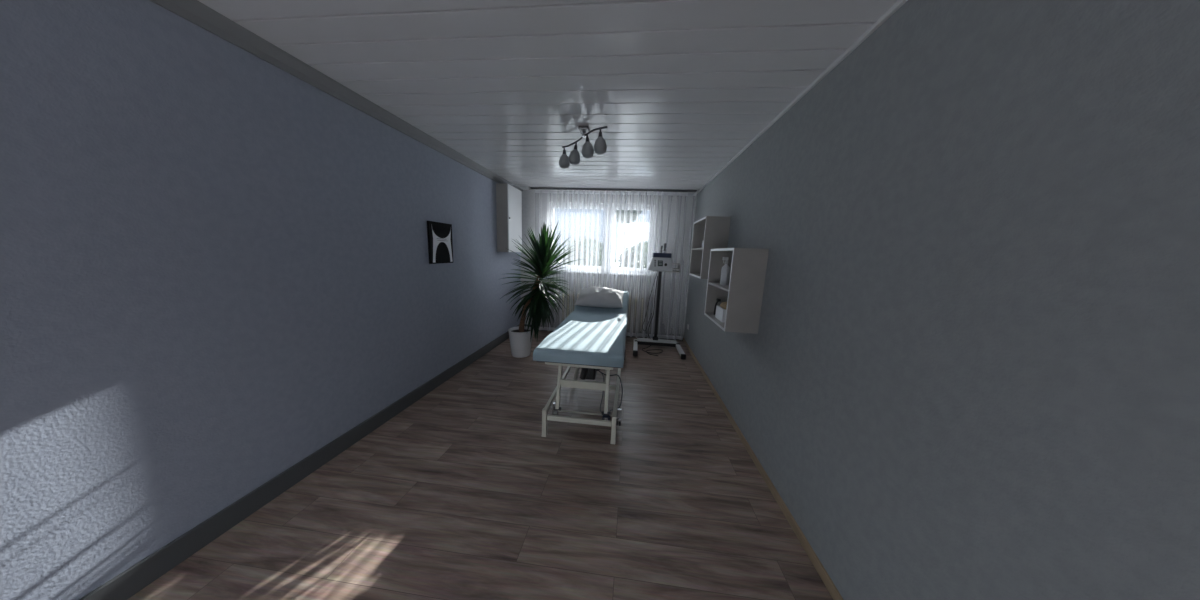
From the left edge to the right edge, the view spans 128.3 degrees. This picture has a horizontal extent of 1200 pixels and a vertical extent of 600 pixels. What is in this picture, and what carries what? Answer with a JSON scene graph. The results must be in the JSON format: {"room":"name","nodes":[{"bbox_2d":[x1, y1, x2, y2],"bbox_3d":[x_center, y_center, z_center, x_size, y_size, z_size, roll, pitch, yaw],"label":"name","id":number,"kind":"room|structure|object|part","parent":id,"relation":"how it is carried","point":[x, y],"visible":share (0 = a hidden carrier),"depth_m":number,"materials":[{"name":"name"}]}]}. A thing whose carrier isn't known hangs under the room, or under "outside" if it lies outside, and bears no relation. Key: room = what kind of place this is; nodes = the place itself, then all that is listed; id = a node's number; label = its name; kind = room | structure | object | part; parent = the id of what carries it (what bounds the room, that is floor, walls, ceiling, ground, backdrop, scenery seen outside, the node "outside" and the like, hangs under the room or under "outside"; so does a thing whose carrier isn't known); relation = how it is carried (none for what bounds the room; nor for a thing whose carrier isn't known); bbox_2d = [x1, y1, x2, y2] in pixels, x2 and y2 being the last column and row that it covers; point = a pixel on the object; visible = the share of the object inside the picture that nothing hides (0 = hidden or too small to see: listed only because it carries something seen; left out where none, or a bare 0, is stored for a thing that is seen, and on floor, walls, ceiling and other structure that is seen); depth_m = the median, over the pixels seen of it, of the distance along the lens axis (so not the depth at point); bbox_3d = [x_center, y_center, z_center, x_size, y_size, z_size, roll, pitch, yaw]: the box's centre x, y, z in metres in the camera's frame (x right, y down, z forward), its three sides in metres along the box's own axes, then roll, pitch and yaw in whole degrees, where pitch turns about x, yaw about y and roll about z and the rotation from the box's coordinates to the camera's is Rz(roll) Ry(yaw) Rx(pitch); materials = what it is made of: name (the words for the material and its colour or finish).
{"room":"examination room","nodes":[
{"label":"examination room","id":0,"kind":"room"},
{"bbox_2d":[0,0,520,599],"bbox_3d":[-1.791,-0.137,1.798,0.120,2.386,6.580,3,9,6],"label":"wall","id":1,"kind":"structure","parent":0,"point":[215,268],"depth_m":1.24,"materials":[{"name":"grey paint"}]},
{"bbox_2d":[79,325,518,599],"bbox_3d":[-1.768,0.986,1.976,0.016,0.115,6.580,3,9,6],"label":"baseboard","id":2,"kind":"structure","parent":1,"relation":"attached to","point":[143,573],"depth_m":1.49,"materials":[{"name":"grey"}]},
{"bbox_2d":[150,0,522,191],"bbox_3d":[-1.659,-1.272,1.601,0.055,0.075,6.580,3,9,6],"label":"trim","id":3,"kind":"structure","parent":1,"relation":"attached to","point":[196,12],"depth_m":1.59,"materials":[{"name":"grey wood"}]},
{"bbox_2d":[427,221,452,263],"bbox_3d":[-1.582,-0.566,2.893,0.025,0.398,0.350,3,9,6],"label":"wall picture","id":4,"kind":"object","parent":1,"relation":"attached to","point":[440,244],"visible":1,"depth_m":2.86,"materials":[{"name":"black"}]},
{"bbox_2d":[496,184,521,251],"bbox_3d":[-1.324,-1.176,4.295,0.183,0.920,0.510,3,9,6],"label":"upper cabinet","id":5,"kind":"object","parent":1,"relation":"attached to","point":[508,198],"visible":0.98,"depth_m":4.10,"materials":[{"name":"white laminate"}]},
{"bbox_3d":[-1.252,-1.171,4.282,0.016,0.920,0.500,3,9,6],"label":"door","id":6,"kind":"part","parent":5,"relation":"part of","materials":[{"name":"white paint"}]},
{"bbox_2d":[127,330,832,599],"bbox_3d":[-0.351,1.165,1.958,3.095,0.120,7.040,3,9,6],"label":"floor","id":7,"kind":"structure","parent":0,"point":[461,494],"depth_m":1.61,"materials":[{"name":"laminate"}]},
{"bbox_2d":[500,221,581,357],"bbox_3d":[-0.750,-0.131,3.845,1.148,1.790,0.942,-3,11,-31],"label":"yucca","id":8,"kind":"object","parent":7,"relation":"on","point":[520,337],"visible":1,"depth_m":3.72,"materials":[{"name":"green plant"}]},
{"bbox_2d":[537,350,625,443],"bbox_3d":[-0.050,0.507,3.073,0.642,0.837,1.958,3,9,6],"label":"table","id":9,"kind":"object","parent":7,"relation":"on","point":[588,372],"visible":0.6,"depth_m":2.26,"materials":[{"name":"beige metal"}]},
{"bbox_3d":[-0.426,0.938,2.236,0.034,0.214,0.034,3,9,6],"label":"leg","id":10,"kind":"part","parent":9,"relation":"part of","materials":[{"name":"beige metal"}]},
{"bbox_3d":[-0.325,0.714,3.095,0.030,0.030,1.780,3,9,6],"label":"rail","id":11,"kind":"part","parent":9,"relation":"part of","materials":[{"name":"beige metal"}]},
{"bbox_3d":[-0.320,0.645,2.289,0.026,0.405,0.127,3,9,6],"label":"lift arm","id":12,"kind":"part","parent":9,"relation":"part of","materials":[{"name":"beige metal"}]},
{"bbox_3d":[-0.081,0.367,2.801,0.506,0.030,1.395,3,9,6],"label":"frame","id":13,"kind":"part","parent":9,"relation":"part of","materials":[{"name":"beige metal"}]},
{"bbox_2d":[533,291,628,367],"bbox_3d":[-0.046,0.161,3.014,0.659,0.283,1.985,3,9,6],"label":"fitted sheet","id":14,"kind":"object","parent":9,"relation":"on","point":[596,336],"visible":0.88,"depth_m":2.35,"materials":[{"name":"white fabric"}]},
{"bbox_2d":[574,287,623,307],"bbox_3d":[0.005,-0.046,3.680,0.583,0.225,0.409,3,9,6],"label":"pillow","id":15,"kind":"object","parent":14,"relation":"on","point":[604,297],"visible":1,"depth_m":3.53,"materials":[{"name":"white fabric"}]},
{"bbox_3d":[-0.110,0.920,2.361,0.495,0.012,0.012,3,9,6],"label":"linkage rod","id":16,"kind":"part","parent":9,"relation":"part of","materials":[{"name":"beige metal"}]},
{"bbox_3d":[-0.094,0.664,2.736,0.120,0.135,0.140,3,9,6],"label":"motor","id":17,"kind":"part","parent":9,"relation":"part of","materials":[{"name":"black plastic"}]},
{"bbox_3d":[0.057,0.666,2.250,0.026,0.405,0.127,3,9,6],"label":"lift arm","id":18,"kind":"part","parent":9,"relation":"part of","materials":[{"name":"beige metal"}]},
{"bbox_3d":[0.102,0.968,2.182,0.034,0.214,0.034,3,9,6],"label":"leg","id":19,"kind":"part","parent":9,"relation":"part of","materials":[{"name":"beige metal"}]},
{"bbox_3d":[0.203,0.744,3.041,0.030,0.030,1.780,3,9,6],"label":"rail","id":20,"kind":"part","parent":9,"relation":"part of","materials":[{"name":"beige metal"}]},
{"bbox_2d":[642,276,662,355],"bbox_3d":[0.821,0.207,4.293,0.301,1.101,0.495,6,10,23],"label":"power cord","id":21,"kind":"object","parent":7,"relation":"on","point":[657,276],"visible":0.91,"depth_m":4.39,"materials":[{"name":"black plastic"}]},
{"bbox_2d":[633,270,685,359],"bbox_3d":[0.872,0.176,4.213,0.723,1.192,0.595,3,9,6],"label":"stand","id":22,"kind":"object","parent":7,"relation":"on","point":[655,341],"visible":0.97,"depth_m":4.43,"materials":[{"name":"white paint"}]},
{"bbox_2d":[642,273,656,330],"bbox_3d":[0.772,0.040,4.510,0.183,0.946,0.040,8,11,32],"label":"cable","id":23,"kind":"object","parent":22,"relation":"hanging from","point":[656,273],"visible":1,"depth_m":4.53,"materials":[{"name":"black plastic"}]},
{"bbox_2d":[647,257,680,271],"bbox_3d":[0.930,-0.518,4.205,0.468,0.185,0.320,3,9,6],"label":"console","id":24,"kind":"object","parent":22,"relation":"on","point":[656,263],"visible":0.99,"depth_m":4.11,"materials":[{"name":"white paint"}]},
{"bbox_2d":[652,243,671,257],"bbox_3d":[0.904,-0.722,4.231,0.259,0.204,0.170,3,9,6],"label":"dock","id":25,"kind":"object","parent":24,"relation":"on","point":[664,254],"visible":1,"depth_m":4.16,"materials":[{"name":"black plastic"}]},
{"bbox_2d":[508,326,533,357],"bbox_3d":[-1.065,0.569,3.919,0.331,0.360,0.331,3,9,6],"label":"pot","id":26,"kind":"object","parent":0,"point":[520,339],"depth_m":3.81,"materials":[{"name":"white ceramic"}]},
{"bbox_2d":[198,0,897,192],"bbox_3d":[-0.253,-1.306,1.551,3.095,0.120,7.040,3,9,6],"label":"ceiling","id":27,"kind":"structure","parent":0,"point":[679,88],"depth_m":1.54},
{"bbox_2d":[559,126,606,168],"bbox_3d":[-0.162,-1.256,2.378,0.136,0.240,0.610,-5,12,-38],"label":"ceiling light","id":28,"kind":"object","parent":27,"relation":"attached to","point":[600,147],"visible":1,"depth_m":2.28,"materials":[{"name":"grey glass"}]},
{"bbox_3d":[-0.316,-1.236,2.590,0.100,0.120,0.100,3,9,6],"label":"lamp shade","id":29,"kind":"part","parent":28,"relation":"part of","materials":[{"name":"clear glass"}]},
{"bbox_3d":[-0.216,-1.220,2.479,0.099,0.122,0.100,3,9,6],"label":"lamp shade","id":30,"kind":"part","parent":28,"relation":"part of","materials":[{"name":"clear glass"}]},
{"bbox_3d":[-0.124,-1.353,2.314,0.080,0.026,0.110,3,9,6],"label":"ceiling plate","id":31,"kind":"part","parent":28,"relation":"part of","materials":[{"name":"silver metal"}]},
{"bbox_3d":[-0.146,-1.318,2.361,0.054,0.025,0.584,-5,12,-39],"label":"curved arm","id":32,"kind":"part","parent":28,"relation":"part of","materials":[{"name":"black metal"}]},
{"bbox_3d":[-0.095,-1.185,2.296,0.099,0.121,0.099,3,9,6],"label":"lamp shade","id":33,"kind":"part","parent":28,"relation":"part of","materials":[{"name":"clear glass"}]},
{"bbox_3d":[0.003,-1.168,2.199,0.100,0.120,0.100,3,9,6],"label":"lamp shade","id":34,"kind":"part","parent":28,"relation":"part of","materials":[{"name":"clear glass"}]},
{"bbox_2d":[530,187,697,192],"bbox_3d":[0.176,-1.701,4.497,2.582,0.025,0.094,3,9,6],"label":"rail","id":35,"kind":"object","parent":27,"relation":"attached to","point":[531,188],"visible":0.99,"depth_m":4.47,"materials":[{"name":"grey"}]},
{"bbox_2d":[521,190,696,339],"bbox_3d":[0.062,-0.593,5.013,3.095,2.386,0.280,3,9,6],"label":"curtain","id":36,"kind":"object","parent":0,"point":[535,206],"depth_m":4.82,"materials":[{"name":"white fabric"}]},
{"bbox_2d":[549,203,610,271],"bbox_3d":[-0.359,-1.063,4.946,1.060,1.120,0.136,3,9,6],"label":"window","id":37,"kind":"structure","parent":36,"relation":"in","point":[552,206],"depth_m":4.91,"materials":[{"name":"white plastic"}]},
{"bbox_2d":[553,269,653,275],"bbox_3d":[-0.028,-0.464,4.921,1.850,0.034,0.160,3,9,6],"label":"windowsill","id":38,"kind":"structure","parent":36,"relation":"attached to","point":[558,270],"depth_m":4.85,"materials":[{"name":"white paint"}]},
{"bbox_2d":[524,324,682,340],"bbox_3d":[0.002,0.557,5.053,2.825,0.100,0.016,3,9,6],"label":"baseboard","id":39,"kind":"structure","parent":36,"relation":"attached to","point":[526,324],"depth_m":4.96,"materials":[{"name":"grey wood"}]},
{"bbox_2d":[561,294,647,330],"bbox_3d":[0.088,0.275,4.953,1.504,0.696,0.105,3,9,6],"label":"radiator","id":40,"kind":"object","parent":36,"relation":"attached to","point":[569,296],"visible":0.29,"depth_m":4.86,"materials":[{"name":"white metal"}]},
{"bbox_2d":[562,294,647,299],"bbox_3d":[0.077,-0.060,4.887,1.458,0.016,0.071,3,9,6],"label":"grille","id":41,"kind":"object","parent":40,"relation":"attached to","point":[568,295],"depth_m":4.91,"materials":[{"name":"white metal"}]},
{"bbox_2d":[609,204,655,273],"bbox_3d":[0.530,-1.012,4.855,0.730,1.120,0.136,3,9,6],"label":"window","id":42,"kind":"structure","parent":36,"relation":"in","point":[613,210],"depth_m":4.83,"materials":[{"name":"white plastic"}]},
{"bbox_2d":[684,0,1199,599],"bbox_3d":[1.163,0.030,1.495,0.120,2.386,6.580,3,9,6],"label":"wall","id":43,"kind":"structure","parent":0,"point":[970,370],"depth_m":0.78,"materials":[{"name":"grey paint"}]},
{"bbox_2d":[689,216,730,278],"bbox_3d":[1.197,-0.569,3.232,0.234,0.625,0.615,3,9,6],"label":"wall shelf","id":44,"kind":"object","parent":43,"relation":"attached to","point":[713,230],"visible":0.73,"depth_m":2.95,"materials":[{"name":"white laminate"}]},
{"bbox_3d":[1.230,-0.616,3.524,0.233,0.625,0.019,3,9,6],"label":"panel","id":45,"kind":"part","parent":44,"relation":"part of","materials":[{"name":"white laminate"}]},
{"bbox_3d":[1.210,-0.867,3.183,0.233,0.019,0.577,3,9,6],"label":"panel","id":46,"kind":"part","parent":44,"relation":"part of","materials":[{"name":"white laminate"}]},
{"bbox_2d":[704,248,768,333],"bbox_3d":[1.085,-0.110,2.396,0.234,0.612,0.625,3,9,6],"label":"wall shelf","id":47,"kind":"object","parent":43,"relation":"attached to","point":[743,294],"visible":0.97,"depth_m":2.11,"materials":[{"name":"white laminate"}]},
{"bbox_3d":[1.074,0.182,2.444,0.233,0.019,0.587,3,9,6],"label":"panel","id":48,"kind":"part","parent":47,"relation":"part of","materials":[{"name":"white laminate"}]},
{"bbox_2d":[713,298,720,314],"bbox_3d":[1.045,0.063,2.600,0.030,0.161,0.102,3,9,6],"label":"brush","id":49,"kind":"object","parent":47,"relation":"on","point":[717,299],"visible":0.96,"depth_m":2.59,"materials":[{"name":"black plastic"}]},
{"bbox_3d":[1.119,-0.158,2.693,0.233,0.612,0.019,3,9,6],"label":"panel","id":50,"kind":"part","parent":47,"relation":"part of","materials":[{"name":"white laminate"}]},
{"bbox_2d":[715,306,725,322],"bbox_3d":[1.077,0.119,2.446,0.145,0.105,0.200,3,9,6],"label":"storage box","id":51,"kind":"object","parent":47,"relation":"in","point":[720,314],"visible":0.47,"depth_m":2.42,"materials":[{"name":"white"}]},
{"bbox_2d":[720,302,726,308],"bbox_3d":[1.081,0.049,2.434,0.119,0.060,0.180,3,9,6],"label":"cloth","id":52,"kind":"object","parent":51,"relation":"in","point":[723,305],"visible":0.39,"depth_m":2.43,"materials":[{"name":"beige fabric"}]},
{"bbox_2d":[720,257,729,284],"bbox_3d":[1.075,-0.248,2.489,0.066,0.235,0.066,3,9,6],"label":"spray bottle","id":53,"kind":"object","parent":47,"relation":"on","point":[725,270],"visible":0.98,"depth_m":2.47,"materials":[{"name":"white plastic"}]},
{"bbox_3d":[1.053,-0.062,2.098,0.233,0.612,0.019,3,9,6],"label":"panel","id":54,"kind":"part","parent":47,"relation":"part of","materials":[{"name":"white laminate"}]},
{"bbox_2d":[683,338,843,599],"bbox_3d":[1.051,1.178,1.692,0.014,0.050,6.580,3,9,6],"label":"baseboard","id":55,"kind":"structure","parent":43,"relation":"attached to","point":[820,569],"depth_m":1.66,"materials":[{"name":"brown wood"}]},
{"bbox_2d":[696,0,907,193],"bbox_3d":[1.141,-1.140,1.310,0.018,0.020,6.580,3,9,6],"label":"trim","id":56,"kind":"structure","parent":43,"relation":"attached to","point":[899,3],"depth_m":1.46,"materials":[{"name":"white paint"}]},
{"label":"outside","id":57,"kind":"structure","parent":0,"visible":0},
{"bbox_3d":[1.571,-0.542,15.021,60.000,0.050,90.000,3,9,6],"label":"ground","id":58,"kind":"structure","parent":57,"visible":0},
{"bbox_2d":[554,236,603,266],"bbox_3d":[-0.457,-0.313,6.316,1.531,2.171,1.159,3,9,6],"label":"bush","id":59,"kind":"object","parent":58,"relation":"on","point":[570,242],"visible":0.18,"depth_m":6.07,"materials":[{"name":"green plant"}]},
{"bbox_2d":[561,239,616,266],"bbox_3d":[-0.696,-2.314,17.238,3.435,2.714,1.962,3,9,6],"label":"shrub","id":60,"kind":"object","parent":58,"relation":"on","point":[594,241],"visible":0.1,"depth_m":16.68,"materials":[{"name":"green plant"}]},
{"bbox_2d":[616,209,641,266],"bbox_3d":[1.305,-3.404,15.638,1.940,5.376,1.929,3,9,6],"label":"tree","id":61,"kind":"object","parent":58,"relation":"on","point":[634,217],"visible":0.26,"depth_m":15.13,"materials":[{"name":"green plant"}]},
{"bbox_2d":[617,222,648,258],"bbox_3d":[7.185,-5.123,28.944,10.800,4.900,6.800,3,9,6],"label":"house","id":62,"kind":"structure","parent":58,"relation":"on","point":[646,235],"depth_m":26.38,"materials":[{"name":"grey"}]},
{"bbox_2d":[618,241,647,267],"bbox_3d":[3.205,-2.280,17.622,4.315,2.823,1.970,3,9,6],"label":"shrub","id":63,"kind":"object","parent":58,"relation":"on","point":[639,244],"visible":0.15,"depth_m":17.42,"materials":[{"name":"green plant"}]},
{"bbox_2d":[630,241,647,268],"bbox_3d":[1.085,-0.245,6.259,1.037,2.177,0.851,3,9,6],"label":"bush","id":64,"kind":"object","parent":58,"relation":"on","point":[645,253],"visible":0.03,"depth_m":6.08,"materials":[{"name":"green plant"}]}
]}

